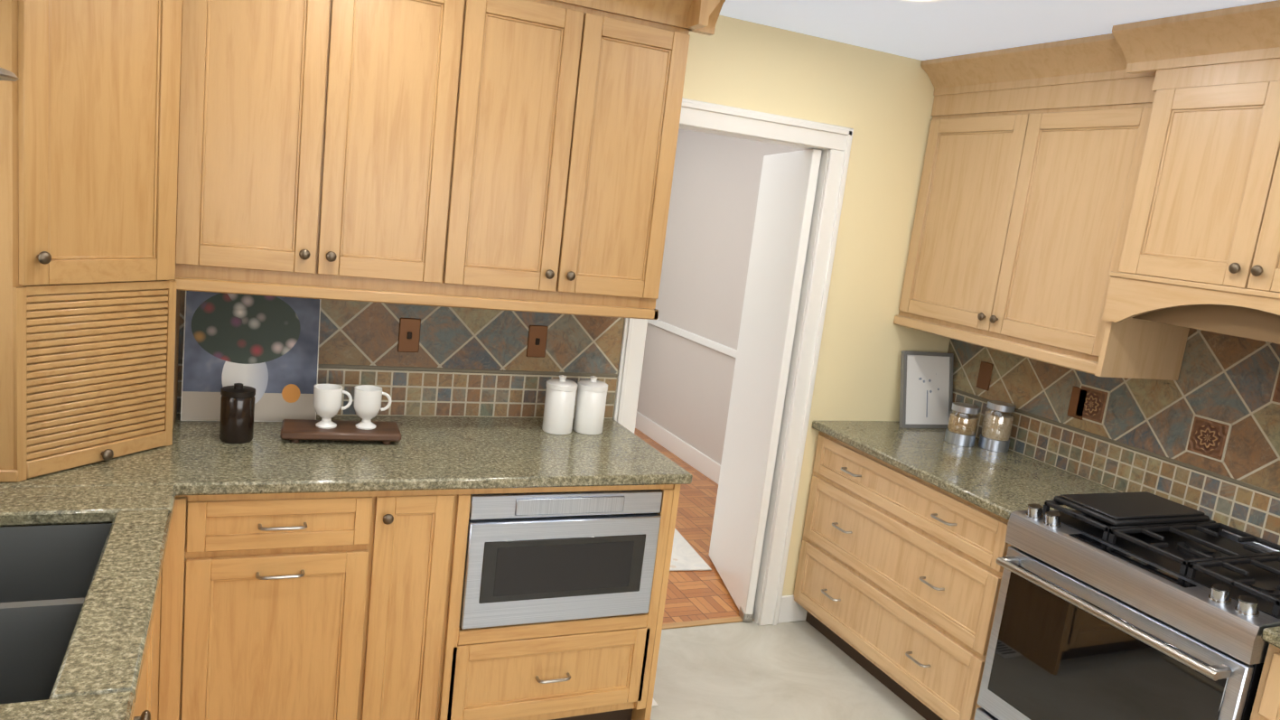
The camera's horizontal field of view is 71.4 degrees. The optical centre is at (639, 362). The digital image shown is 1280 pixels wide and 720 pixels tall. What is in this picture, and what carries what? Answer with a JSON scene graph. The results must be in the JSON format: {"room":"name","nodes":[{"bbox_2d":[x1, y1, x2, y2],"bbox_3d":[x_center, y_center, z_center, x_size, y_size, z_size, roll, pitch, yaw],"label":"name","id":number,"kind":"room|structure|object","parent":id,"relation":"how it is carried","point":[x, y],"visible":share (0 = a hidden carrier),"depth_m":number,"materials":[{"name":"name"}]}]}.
{"room":"kitchen","nodes":[
{"label":"kitchen","id":0,"kind":"room"},
{"bbox_2d":[177,14,950,595],"bbox_3d":[-0.325,-0.140,3.263,3.995,2.500,0.120,2,11,-24],"label":"wall","id":1,"kind":"structure","parent":0,"point":[880,103],"depth_m":3.64,"materials":[{"name":"yellow paint"}]},
{"bbox_2d":[202,0,498,307],"bbox_3d":[-0.911,-0.750,2.569,0.827,1.043,0.399,2,11,-24],"label":"upper cabinet","id":2,"kind":"object","parent":1,"relation":"attached to","point":[349,138],"depth_m":2.50,"materials":[{"name":"brown wood"}]},
{"bbox_2d":[473,0,700,314],"bbox_3d":[-0.302,-0.731,2.879,0.779,1.043,0.337,2,11,-24],"label":"upper cabinet","id":3,"kind":"object","parent":1,"relation":"attached to","point":[584,110],"depth_m":2.77,"materials":[{"name":"brown wood"}]},
{"bbox_2d":[662,616,753,629],"bbox_3d":[0.171,1.107,3.757,0.697,0.006,0.040,2,11,-24],"label":"trim","id":4,"kind":"structure","parent":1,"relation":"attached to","point":[692,623],"depth_m":3.79,"materials":[{"name":"brown wood"}]},
{"bbox_2d":[612,97,853,625],"bbox_3d":[0.292,0.070,3.583,0.885,2.122,0.169,2,11,-24],"label":"door frame","id":5,"kind":"structure","parent":1,"relation":"attached to","point":[833,143],"depth_m":3.58,"materials":[{"name":"white paint"}]},
{"bbox_2d":[708,149,822,622],"bbox_3d":[0.533,0.076,4.027,0.044,2.010,0.700,5,10,-9],"label":"door","id":6,"kind":"structure","parent":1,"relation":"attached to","point":[784,208],"depth_m":3.91,"materials":[{"name":"white paint"}]},
{"bbox_2d":[779,594,803,610],"bbox_3d":[0.900,0.684,4.085,0.657,0.890,0.030,2,11,-24],"label":"baseboard","id":7,"kind":"structure","parent":1,"relation":"attached to","point":[791,609],"depth_m":3.89,"materials":[{"name":"white paint"}]},
{"bbox_2d":[634,428,925,719],"bbox_3d":[-0.166,1.270,2.789,3.995,0.060,9.270,2,11,-24],"label":"floor","id":8,"kind":"structure","parent":0,"point":[790,670],"depth_m":3.51,"materials":[{"name":"white tile"}]},
{"bbox_2d":[137,489,191,719],"bbox_3d":[-1.446,0.765,2.052,0.680,0.884,0.261,2,11,-24],"label":"base cabinet","id":9,"kind":"object","parent":8,"relation":"on","point":[165,688],"depth_m":2.26,"materials":[{"name":"brown wood"}]},
{"bbox_2d":[213,493,404,719],"bbox_3d":[-1.093,0.700,2.663,0.562,0.884,0.643,2,11,-24],"label":"base cabinet","id":10,"kind":"object","parent":8,"relation":"on","point":[307,583],"depth_m":2.40,"materials":[{"name":"brown wood"}]},
{"bbox_2d":[0,482,177,719],"bbox_3d":[-0.630,0.716,0.218,0.677,0.032,4.070,2,11,-24],"label":"countertop","id":11,"kind":"structure","parent":10,"relation":"on","point":[99,673],"depth_m":1.63,"materials":[{"name":"beige stone"}]},
{"bbox_2d":[0,514,112,699],"bbox_3d":[-1.226,0.527,1.565,0.464,0.224,0.794,2,11,-24],"label":"sink","id":12,"kind":"object","parent":11,"relation":"in","point":[46,565],"depth_m":1.91,"materials":[{"name":"black metal"}]},
{"bbox_2d":[386,489,480,719],"bbox_3d":[-0.797,0.711,2.797,0.327,0.884,0.643,2,11,-24],"label":"base cabinet","id":13,"kind":"object","parent":8,"relation":"on","point":[470,569],"depth_m":2.54,"materials":[{"name":"brown wood"}]},
{"bbox_2d":[458,485,680,719],"bbox_3d":[-0.391,0.727,2.982,0.759,0.884,0.643,2,11,-24],"label":"base cabinet","id":14,"kind":"object","parent":8,"relation":"on","point":[568,587],"depth_m":2.71,"materials":[{"name":"brown wood"}]},
{"bbox_2d":[0,413,692,496],"bbox_3d":[-0.927,0.256,2.636,2.104,0.032,0.678,2,11,-24],"label":"countertop","id":15,"kind":"structure","parent":14,"relation":"on","point":[433,454],"depth_m":2.57,"materials":[{"name":"beige stone"}]},
{"bbox_2d":[0,0,213,482],"bbox_3d":[-1.492,-0.456,2.241,0.697,1.364,0.642,2,11,-24],"label":"upper cabinet","id":16,"kind":"object","parent":15,"relation":"on","point":[159,155],"depth_m":2.15,"materials":[{"name":"brown wood"}]},
{"bbox_2d":[219,383,255,443],"bbox_3d":[-1.155,0.141,2.555,0.092,0.166,0.092,2,11,-24],"label":"candle jar","id":17,"kind":"object","parent":15,"relation":"on","point":[237,418],"visible":1,"depth_m":2.52,"materials":[{"name":"black ceramic"}]},
{"bbox_2d":[180,290,320,421],"bbox_3d":[-1.202,-0.027,2.764,0.385,0.418,0.085,2,11,-24],"label":"floral painting","id":18,"kind":"object","parent":15,"relation":"on","point":[266,347],"visible":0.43,"depth_m":2.75,"materials":[{"name":"blue fabric"}]},
{"bbox_2d":[280,383,401,444],"bbox_3d":[-0.899,0.152,2.693,0.340,0.158,0.150,3,11,-20],"label":"cups","id":19,"kind":"object","parent":15,"relation":"on","point":[328,398],"visible":1,"depth_m":2.67,"materials":[{"name":"white ceramic"}]},
{"bbox_2d":[541,374,578,434],"bbox_3d":[-0.276,0.140,3.069,0.108,0.198,0.108,2,11,-24],"label":"canister","id":20,"kind":"object","parent":15,"relation":"on","point":[559,405],"visible":1,"depth_m":3.03,"materials":[{"name":"white ceramic"}]},
{"bbox_2d":[573,375,607,434],"bbox_3d":[-0.172,0.144,3.116,0.108,0.198,0.108,2,11,-24],"label":"canister","id":21,"kind":"object","parent":15,"relation":"on","point":[590,405],"visible":1,"depth_m":3.08,"materials":[{"name":"white ceramic"}]},
{"bbox_2d":[651,698,658,706],"bbox_3d":[-0.049,1.169,3.249,0.110,0.005,0.320,2,11,-24],"label":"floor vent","id":22,"kind":"object","parent":8,"relation":"in","point":[654,703],"visible":0.04,"depth_m":3.13,"materials":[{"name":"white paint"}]},
{"bbox_2d":[669,528,711,570],"bbox_3d":[-1.196,0.669,5.308,2.400,0.008,2.800,4,10,-18],"label":"area rug","id":23,"kind":"object","parent":8,"relation":"on","point":[686,555],"visible":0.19,"depth_m":4.47,"materials":[{"name":"fabric"}]},
{"bbox_2d":[793,431,1010,719],"bbox_3d":[1.198,0.829,3.486,0.630,0.884,1.081,2,11,-24],"label":"base cabinet","id":24,"kind":"object","parent":8,"relation":"on","point":[903,547],"depth_m":3.27,"materials":[{"name":"brown wood"}]},
{"bbox_2d":[812,420,1120,522],"bbox_3d":[1.245,0.380,3.405,0.677,0.032,1.083,2,11,-24],"label":"countertop","id":25,"kind":"structure","parent":24,"relation":"on","point":[1001,484],"depth_m":3.29,"materials":[{"name":"beige stone"}]},
{"bbox_2d":[899,350,953,428],"bbox_3d":[1.246,0.119,3.870,0.275,0.327,0.088,2,11,-24],"label":"framed print","id":26,"kind":"object","parent":25,"relation":"on","point":[926,396],"visible":0.85,"depth_m":3.86,"materials":[{"name":"grey"}]},
{"bbox_2d":[943,401,980,446],"bbox_3d":[1.317,0.250,3.636,0.119,0.160,0.119,2,11,-24],"label":"glass jar","id":27,"kind":"object","parent":25,"relation":"on","point":[960,429],"visible":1,"depth_m":3.60,"materials":[{"name":"clear glass"}]},
{"bbox_2d":[978,400,1015,452],"bbox_3d":[1.446,0.255,3.605,0.119,0.190,0.119,2,11,-24],"label":"glass jar","id":28,"kind":"object","parent":25,"relation":"on","point":[995,433],"visible":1,"depth_m":3.56,"materials":[{"name":"clear glass"}]},
{"bbox_2d":[973,491,1279,719],"bbox_3d":[1.533,0.968,2.632,0.732,0.982,0.758,2,11,-24],"label":"range","id":29,"kind":"object","parent":8,"relation":"on","point":[1141,605],"visible":0.98,"depth_m":2.50,"materials":[{"name":"silver metal"}]},
{"bbox_2d":[1249,644,1279,719],"bbox_3d":[1.847,1.162,2.030,0.630,0.884,0.636,2,11,-24],"label":"base cabinet","id":30,"kind":"object","parent":8,"relation":"on","point":[1266,704],"depth_m":2.10,"materials":[{"name":"brown wood"}]},
{"bbox_2d":[1261,625,1279,652],"bbox_3d":[2.344,0.945,0.939,0.677,0.032,2.895,2,11,-24],"label":"countertop","id":31,"kind":"structure","parent":30,"relation":"on","point":[1271,636],"depth_m":2.08,"materials":[{"name":"beige stone"}]},
{"bbox_2d":[636,128,1121,492],"bbox_3d":[1.737,0.090,3.356,0.150,2.500,9.050,2,11,-24],"label":"wall","id":32,"kind":"structure","parent":0,"point":[685,389],"depth_m":6.10,"materials":[{"name":"beige paint"}]},
{"bbox_2d":[635,319,737,484],"bbox_3d":[0.502,0.328,5.846,0.020,0.890,3.642,2,11,-24],"label":"baseboard","id":33,"kind":"structure","parent":32,"relation":"attached to","point":[681,449],"depth_m":6.25,"materials":[{"name":"white paint"}]},
{"bbox_2d":[893,68,1196,375],"bbox_3d":[1.498,-0.535,3.328,0.330,0.924,1.047,2,11,-24],"label":"upper cabinet","id":34,"kind":"object","parent":32,"relation":"attached to","point":[1107,205],"depth_m":3.15,"materials":[{"name":"brown wood"}]},
{"bbox_2d":[1106,3,1279,307],"bbox_3d":[1.866,-0.541,2.440,0.395,0.759,0.789,2,11,-24],"label":"upper cabinet","id":35,"kind":"object","parent":32,"relation":"attached to","point":[1200,217],"depth_m":2.52,"materials":[{"name":"brown wood"}]},
{"bbox_2d":[719,0,1276,60],"bbox_3d":[0.906,-0.765,0.609,3.995,0.080,5.350,2,11,-24],"label":"ceiling","id":36,"kind":"structure","parent":0,"point":[932,31],"depth_m":2.93,"materials":[{"name":"paint"}]},
{"bbox_2d":[0,67,18,81],"bbox_3d":[-1.109,-0.749,1.323,0.304,0.664,0.304,2,11,-24],"label":"pendant light","id":37,"kind":"object","parent":36,"relation":"hanging from","point":[7,75],"visible":1,"depth_m":1.42,"materials":[{"name":"brown metal"}]},
{"bbox_2d":[898,0,943,2],"bbox_3d":[0.808,-1.078,2.602,0.194,0.012,0.194,2,11,-24],"label":"recessed light","id":38,"kind":"object","parent":36,"relation":"in","point":[921,1],"visible":0.96,"depth_m":2.67,"materials":[{"name":"white"}]},
{"bbox_3d":[-1.033,0.366,0.127,0.150,2.420,5.370,2,11,-24],"label":"wall","id":39,"kind":"structure","parent":0,"visible":0},
{"bbox_2d":[177,290,624,418],"bbox_3d":[-1.018,-0.058,2.895,2.075,0.469,0.018,2,11,-24],"label":"backsplash","id":40,"kind":"structure","parent":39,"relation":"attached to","point":[430,360],"depth_m":3.08,"materials":[{"name":"tile"}]},
{"bbox_2d":[947,327,1279,544],"bbox_3d":[2.325,0.387,1.839,0.014,0.744,4.747,2,11,-24],"label":"backsplash","id":41,"kind":"structure","parent":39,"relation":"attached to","point":[1201,434],"depth_m":3.02,"materials":[{"name":"tile"}]}
]}

